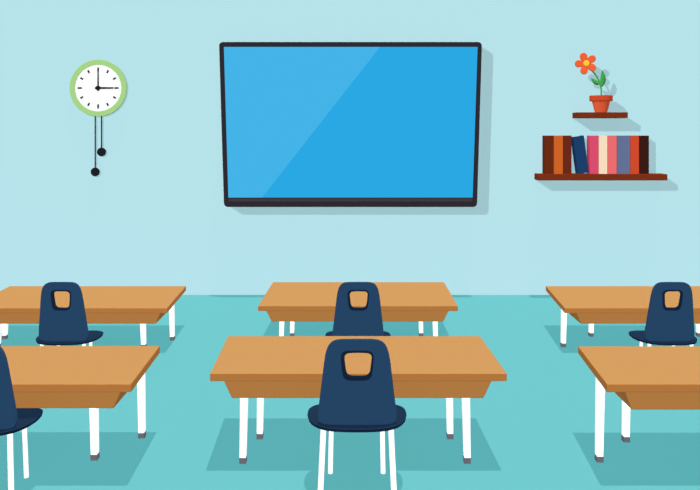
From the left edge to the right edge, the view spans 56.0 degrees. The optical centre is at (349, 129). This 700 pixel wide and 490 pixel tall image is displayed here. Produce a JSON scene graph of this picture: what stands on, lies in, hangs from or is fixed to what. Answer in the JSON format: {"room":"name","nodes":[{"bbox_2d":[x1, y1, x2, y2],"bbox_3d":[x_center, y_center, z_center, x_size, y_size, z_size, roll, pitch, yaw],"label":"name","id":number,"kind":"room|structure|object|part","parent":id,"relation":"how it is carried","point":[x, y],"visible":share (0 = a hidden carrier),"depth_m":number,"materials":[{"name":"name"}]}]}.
{"room":"classroom","nodes":[
{"label":"classroom","id":0,"kind":"room"},
{"bbox_2d":[0,0,699,294],"bbox_3d":[0.000,0.000,10.445,18.000,5.200,0.150,0,0,0],"label":"wall","id":1,"kind":"structure","parent":0,"point":[155,213],"depth_m":10.37,"materials":[{"name":"paint"}]},
{"bbox_2d":[70,60,126,175],"bbox_3d":[-3.964,-0.190,10.358,0.897,1.839,0.022,0,0,0],"label":"wall clock","id":2,"kind":"object","parent":1,"relation":"attached to","point":[98,88],"visible":1,"depth_m":10.36,"materials":[{"name":"green plastic"},{"name":"white plastic"},{"name":"black metal"}]},
{"bbox_3d":[-4.011,0.189,10.359,0.018,0.849,0.018,0,0,23],"label":"cord","id":3,"kind":"part","parent":2,"relation":"part of","materials":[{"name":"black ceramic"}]},
{"bbox_3d":[-3.912,0.032,10.359,0.018,0.535,0.018,0,0,-22],"label":"cord","id":4,"kind":"part","parent":2,"relation":"part of","materials":[{"name":"black metal"}]},
{"bbox_2d":[219,42,481,206],"bbox_3d":[0.008,-0.085,10.273,4.069,2.555,0.190,0,0,0],"label":"television","id":5,"kind":"object","parent":1,"relation":"attached to","point":[304,124],"visible":1,"depth_m":10.18,"materials":[{"name":"black plastic"}]},
{"bbox_2d":[572,112,627,117],"bbox_3d":[3.887,-0.228,10.239,0.768,0.088,0.259,0,0,0],"label":"wall shelf","id":6,"kind":"object","parent":1,"relation":"attached to","point":[577,114],"visible":1,"depth_m":10.11,"materials":[{"name":"brown wood"}]},
{"bbox_2d":[575,53,612,111],"bbox_3d":[3.758,-0.731,10.193,0.601,0.917,0.341,0,0,0],"label":"potted flower","id":7,"kind":"object","parent":6,"relation":"on","point":[600,102],"visible":1,"depth_m":10.11,"materials":[{"name":"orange ceramic"}]},
{"bbox_3d":[3.631,-1.023,10.108,0.093,0.093,0.030,0,0,0],"label":"flower","id":8,"kind":"part","parent":7,"relation":"part of","materials":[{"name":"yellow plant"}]},
{"bbox_3d":[3.774,-0.745,10.162,0.271,0.502,0.029,0,0,-14],"label":"stem","id":9,"kind":"part","parent":7,"relation":"part of","materials":[{"name":"green plant"}]},
{"bbox_3d":[3.888,-0.365,10.193,0.273,0.186,0.273,0,0,0],"label":"pot","id":10,"kind":"part","parent":7,"relation":"part of","materials":[{"name":"ceramic"}]},
{"bbox_2d":[534,173,666,179],"bbox_3d":[3.899,0.731,10.255,1.988,0.096,0.229,0,0,0],"label":"wall shelf","id":11,"kind":"object","parent":1,"relation":"attached to","point":[537,176],"visible":0.98,"depth_m":10.14,"materials":[{"name":"brown wood"}]},
{"bbox_2d":[542,136,553,173],"bbox_3d":[3.095,0.384,10.290,0.134,0.595,0.140,0,0,0],"label":"book","id":12,"kind":"object","parent":11,"relation":"on","point":[547,141],"visible":1,"depth_m":10.22,"materials":[{"name":"paper"}]},
{"bbox_2d":[554,136,562,173],"bbox_3d":[3.240,0.384,10.290,0.137,0.595,0.140,0,0,0],"label":"book","id":13,"kind":"object","parent":11,"relation":"on","point":[558,140],"visible":0.89,"depth_m":10.22,"materials":[{"name":"paper"}]},
{"bbox_2d":[563,136,571,173],"bbox_3d":[3.380,0.384,10.290,0.124,0.595,0.140,0,0,0],"label":"book","id":14,"kind":"object","parent":11,"relation":"on","point":[567,140],"visible":0.89,"depth_m":10.22,"materials":[{"name":"paper"}]},
{"bbox_2d":[572,135,588,173],"bbox_3d":[3.591,0.383,10.290,0.244,0.597,0.140,0,0,0],"label":"book","id":15,"kind":"object","parent":11,"relation":"on","point":[578,143],"visible":0.94,"depth_m":10.22,"materials":[{"name":"paper"}]},
{"bbox_2d":[587,136,598,173],"bbox_3d":[3.794,0.384,10.290,0.134,0.595,0.140,0,0,0],"label":"book","id":16,"kind":"object","parent":11,"relation":"on","point":[592,141],"visible":0.98,"depth_m":10.22,"materials":[{"name":"paper"}]},
{"bbox_2d":[599,136,606,173],"bbox_3d":[3.934,0.384,10.290,0.127,0.595,0.140,0,0,0],"label":"book","id":17,"kind":"object","parent":11,"relation":"on","point":[602,139],"visible":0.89,"depth_m":10.22,"materials":[{"name":"paper"}]},
{"bbox_2d":[607,136,616,173],"bbox_3d":[4.076,0.384,10.290,0.137,0.595,0.140,0,0,0],"label":"book","id":18,"kind":"object","parent":11,"relation":"on","point":[611,140],"visible":0.89,"depth_m":10.22,"materials":[{"name":"paper"}]},
{"bbox_2d":[617,136,629,173],"bbox_3d":[4.252,0.384,10.290,0.197,0.595,0.140,0,0,0],"label":"book","id":19,"kind":"object","parent":11,"relation":"on","point":[623,142],"visible":0.89,"depth_m":10.22,"materials":[{"name":"paper"}]},
{"bbox_2d":[630,136,638,173],"bbox_3d":[4.425,0.384,10.290,0.130,0.595,0.140,0,0,0],"label":"book","id":20,"kind":"object","parent":11,"relation":"on","point":[634,140],"visible":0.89,"depth_m":10.22,"materials":[{"name":"paper"}]},
{"bbox_2d":[639,136,648,173],"bbox_3d":[4.572,0.384,10.290,0.144,0.595,0.140,0,0,0],"label":"book","id":21,"kind":"object","parent":11,"relation":"on","point":[643,140],"visible":0.89,"depth_m":10.22,"materials":[{"name":"paper"}]},
{"bbox_2d":[0,295,699,489],"bbox_3d":[0.000,2.650,4.435,18.000,0.100,11.870,0,0,0],"label":"floor","id":22,"kind":"structure","parent":0,"point":[534,429],"depth_m":5.79,"materials":[{"name":"plastic"}]},
{"bbox_2d":[0,346,42,489],"bbox_3d":[-2.608,2.043,4.770,0.672,1.117,0.450,0,0,0],"label":"chair","id":23,"kind":"object","parent":22,"relation":"on","point":[13,419],"visible":1,"depth_m":4.62,"materials":[{"name":"blue plastic"}]},
{"bbox_3d":[-2.608,1.795,4.608,0.515,0.621,0.106,0,0,0],"label":"backrest","id":24,"kind":"part","parent":23,"relation":"part of","materials":[{"name":"blue plastic"}]},
{"bbox_3d":[-2.377,2.362,4.610,0.067,0.478,0.038,0,0,45],"label":"leg","id":25,"kind":"part","parent":23,"relation":"part of","materials":[{"name":"white metal"}]},
{"bbox_3d":[-2.608,2.113,4.770,0.672,0.032,0.450,0,0,0],"label":"seat","id":26,"kind":"part","parent":23,"relation":"part of","materials":[{"name":"blue plastic"}]},
{"bbox_3d":[-2.429,2.362,4.920,0.034,0.477,0.057,0,0,25],"label":"leg","id":27,"kind":"part","parent":23,"relation":"part of","materials":[{"name":"white metal"}]},
{"bbox_2d":[36,282,102,345],"bbox_3d":[-2.874,2.057,6.729,0.639,1.089,0.428,0,0,0],"label":"chair","id":28,"kind":"object","parent":22,"relation":"on","point":[58,326],"visible":0.94,"depth_m":6.57,"materials":[{"name":"blue plastic"}]},
{"bbox_3d":[-2.874,1.815,6.576,0.489,0.605,0.101,0,0,0],"label":"backrest","id":29,"kind":"part","parent":28,"relation":"part of","materials":[{"name":"blue plastic"}]},
{"bbox_3d":[-2.874,2.125,6.729,0.639,0.031,0.428,0,0,0],"label":"seat","id":30,"kind":"part","parent":28,"relation":"part of","materials":[{"name":"blue plastic"}]},
{"bbox_2d":[1,346,159,460],"bbox_3d":[-2.747,2.225,5.215,2.306,0.750,0.850,0,0,0],"label":"desk","id":31,"kind":"object","parent":22,"relation":"on","point":[93,378],"visible":0.95,"depth_m":5.10,"materials":[{"name":"brown wood"}]},
{"bbox_3d":[-2.022,2.310,5.200,0.062,0.491,0.056,0,0,0],"label":"leg","id":32,"kind":"part","parent":31,"relation":"part of","materials":[{"name":"white metal"}]},
{"bbox_3d":[-1.767,2.232,5.570,0.062,0.646,0.056,0,0,0],"label":"leg","id":33,"kind":"part","parent":31,"relation":"part of","materials":[{"name":"white metal"}]},
{"bbox_2d":[0,286,185,345],"bbox_3d":[-3.325,2.337,8.200,2.390,0.527,1.080,0,0,0],"label":"desk","id":34,"kind":"object","parent":22,"relation":"on","point":[142,305],"visible":0.88,"depth_m":7.91,"materials":[{"name":"brown wood"}]},
{"bbox_3d":[-4.193,2.419,7.850,0.062,0.274,0.056,0,0,0],"label":"leg","id":35,"kind":"part","parent":34,"relation":"part of","materials":[{"name":"white metal"}]},
{"bbox_3d":[-4.293,2.344,8.200,0.062,0.423,0.056,0,0,0],"label":"leg","id":36,"kind":"part","parent":34,"relation":"part of","materials":[{"name":"white metal"}]},
{"bbox_3d":[-2.467,2.419,7.850,0.062,0.274,0.056,0,0,0],"label":"leg","id":37,"kind":"part","parent":34,"relation":"part of","materials":[{"name":"white metal"}]},
{"bbox_3d":[-2.207,2.344,8.150,0.062,0.423,0.056,0,0,0],"label":"leg","id":38,"kind":"part","parent":34,"relation":"part of","materials":[{"name":"white metal"}]},
{"bbox_2d":[307,339,406,489],"bbox_3d":[0.051,2.037,4.830,0.730,1.128,0.450,0,0,0],"label":"chair","id":39,"kind":"object","parent":22,"relation":"on","point":[347,403],"visible":1,"depth_m":4.66,"materials":[{"name":"blue plastic"}]},
{"bbox_3d":[-0.200,2.360,4.670,0.069,0.482,0.040,0,0,-42],"label":"leg","id":40,"kind":"part","parent":39,"relation":"part of","materials":[{"name":"white metal"}]},
{"bbox_3d":[-0.144,2.360,4.980,0.036,0.482,0.058,0,0,-27],"label":"leg","id":41,"kind":"part","parent":39,"relation":"part of","materials":[{"name":"white metal"}]},
{"bbox_3d":[0.051,2.108,4.830,0.730,0.032,0.450,0,0,0],"label":"seat","id":42,"kind":"part","parent":39,"relation":"part of","materials":[{"name":"blue plastic"}]},
{"bbox_3d":[0.051,1.786,4.668,0.559,0.627,0.106,0,0,0],"label":"backrest","id":43,"kind":"part","parent":39,"relation":"part of","materials":[{"name":"blue plastic"}]},
{"bbox_3d":[0.246,2.360,4.980,0.036,0.482,0.058,0,0,27],"label":"leg","id":44,"kind":"part","parent":39,"relation":"part of","materials":[{"name":"white metal"}]},
{"bbox_3d":[0.302,2.360,4.670,0.069,0.482,0.040,0,0,42],"label":"leg","id":45,"kind":"part","parent":39,"relation":"part of","materials":[{"name":"white metal"}]},
{"bbox_2d":[258,282,457,335],"bbox_3d":[0.099,2.337,8.360,2.365,0.527,1.220,0,0,0],"label":"desk","id":46,"kind":"object","parent":22,"relation":"on","point":[292,302],"visible":0.88,"depth_m":8.00,"materials":[{"name":"brown wood"}]},
{"bbox_3d":[-0.819,2.419,7.900,0.062,0.274,0.056,0,0,0],"label":"leg","id":47,"kind":"part","parent":46,"relation":"part of","materials":[{"name":"white metal"}]},
{"bbox_3d":[-0.723,2.344,8.300,0.062,0.423,0.056,0,0,0],"label":"leg","id":48,"kind":"part","parent":46,"relation":"part of","materials":[{"name":"white metal"}]},
{"bbox_3d":[0.889,2.344,8.300,0.062,0.423,0.056,0,0,0],"label":"leg","id":49,"kind":"part","parent":46,"relation":"part of","materials":[{"name":"white metal"}]},
{"bbox_3d":[1.023,2.419,7.900,0.062,0.274,0.056,0,0,0],"label":"leg","id":50,"kind":"part","parent":46,"relation":"part of","materials":[{"name":"white metal"}]},
{"bbox_2d":[325,282,390,335],"bbox_3d":[0.082,2.057,6.729,0.672,1.089,0.428,0,0,0],"label":"chair","id":51,"kind":"object","parent":22,"relation":"on","point":[349,320],"visible":0.8,"depth_m":6.56,"materials":[{"name":"blue plastic"}]},
{"bbox_3d":[0.082,2.125,6.729,0.672,0.031,0.428,0,0,0],"label":"seat","id":52,"kind":"part","parent":51,"relation":"part of","materials":[{"name":"blue plastic"}]},
{"bbox_2d":[210,336,506,463],"bbox_3d":[0.049,2.225,5.455,2.289,0.750,0.910,0,0,0],"label":"desk","id":53,"kind":"object","parent":22,"relation":"on","point":[259,367],"visible":0.94,"depth_m":5.15,"materials":[{"name":"brown wood"}]},
{"bbox_3d":[-0.830,2.315,5.150,0.062,0.481,0.056,0,0,0],"label":"leg","id":54,"kind":"part","parent":53,"relation":"part of","materials":[{"name":"white metal"}]},
{"bbox_3d":[-0.753,2.232,5.555,0.062,0.646,0.056,0,0,0],"label":"leg","id":55,"kind":"part","parent":53,"relation":"part of","materials":[{"name":"white metal"}]},
{"bbox_3d":[0.837,2.232,5.555,0.062,0.646,0.056,0,0,0],"label":"leg","id":56,"kind":"part","parent":53,"relation":"part of","materials":[{"name":"white metal"}]},
{"bbox_3d":[0.909,2.315,5.150,0.062,0.481,0.056,0,0,0],"label":"leg","id":57,"kind":"part","parent":53,"relation":"part of","materials":[{"name":"white metal"}]},
{"bbox_2d":[546,286,699,346],"bbox_3d":[3.705,2.337,8.200,2.409,0.527,1.080,0,0,0],"label":"desk","id":58,"kind":"object","parent":22,"relation":"on","point":[590,305],"visible":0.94,"depth_m":7.91,"materials":[{"name":"brown wood"}]},
{"bbox_3d":[2.567,2.344,7.900,0.062,0.423,0.056,0,0,0],"label":"leg","id":59,"kind":"part","parent":58,"relation":"part of","materials":[{"name":"white metal"}]},
{"bbox_3d":[3.047,2.344,8.300,0.062,0.423,0.056,0,0,0],"label":"leg","id":60,"kind":"part","parent":58,"relation":"part of","materials":[{"name":"white metal"}]},
{"bbox_3d":[4.393,2.344,8.300,0.062,0.423,0.056,0,0,0],"label":"leg","id":61,"kind":"part","parent":58,"relation":"part of","materials":[{"name":"white metal"}]},
{"bbox_2d":[578,346,699,462],"bbox_3d":[3.045,2.225,5.210,2.349,0.750,0.840,0,0,0],"label":"desk","id":62,"kind":"object","parent":22,"relation":"on","point":[643,377],"visible":1,"depth_m":5.10,"materials":[{"name":"brown wood"}]},
{"bbox_3d":[1.964,2.232,5.170,0.062,0.646,0.056,0,0,0],"label":"leg","id":63,"kind":"part","parent":62,"relation":"part of","materials":[{"name":"white metal"}]},
{"bbox_3d":[2.311,2.232,5.500,0.062,0.646,0.056,0,0,0],"label":"leg","id":64,"kind":"part","parent":62,"relation":"part of","materials":[{"name":"white metal"}]},
{"bbox_2d":[628,282,696,345],"bbox_3d":[3.207,2.057,6.729,0.639,1.089,0.428,0,0,0],"label":"chair","id":65,"kind":"object","parent":22,"relation":"on","point":[673,326],"visible":0.95,"depth_m":6.57,"materials":[{"name":"blue plastic"}]},
{"bbox_3d":[3.207,2.125,6.729,0.639,0.031,0.428,0,0,0],"label":"seat","id":66,"kind":"part","parent":65,"relation":"part of","materials":[{"name":"blue plastic"}]},
{"bbox_3d":[3.207,1.815,6.576,0.489,0.605,0.101,0,0,0],"label":"backrest","id":67,"kind":"part","parent":65,"relation":"part of","materials":[{"name":"blue plastic"}]}
]}

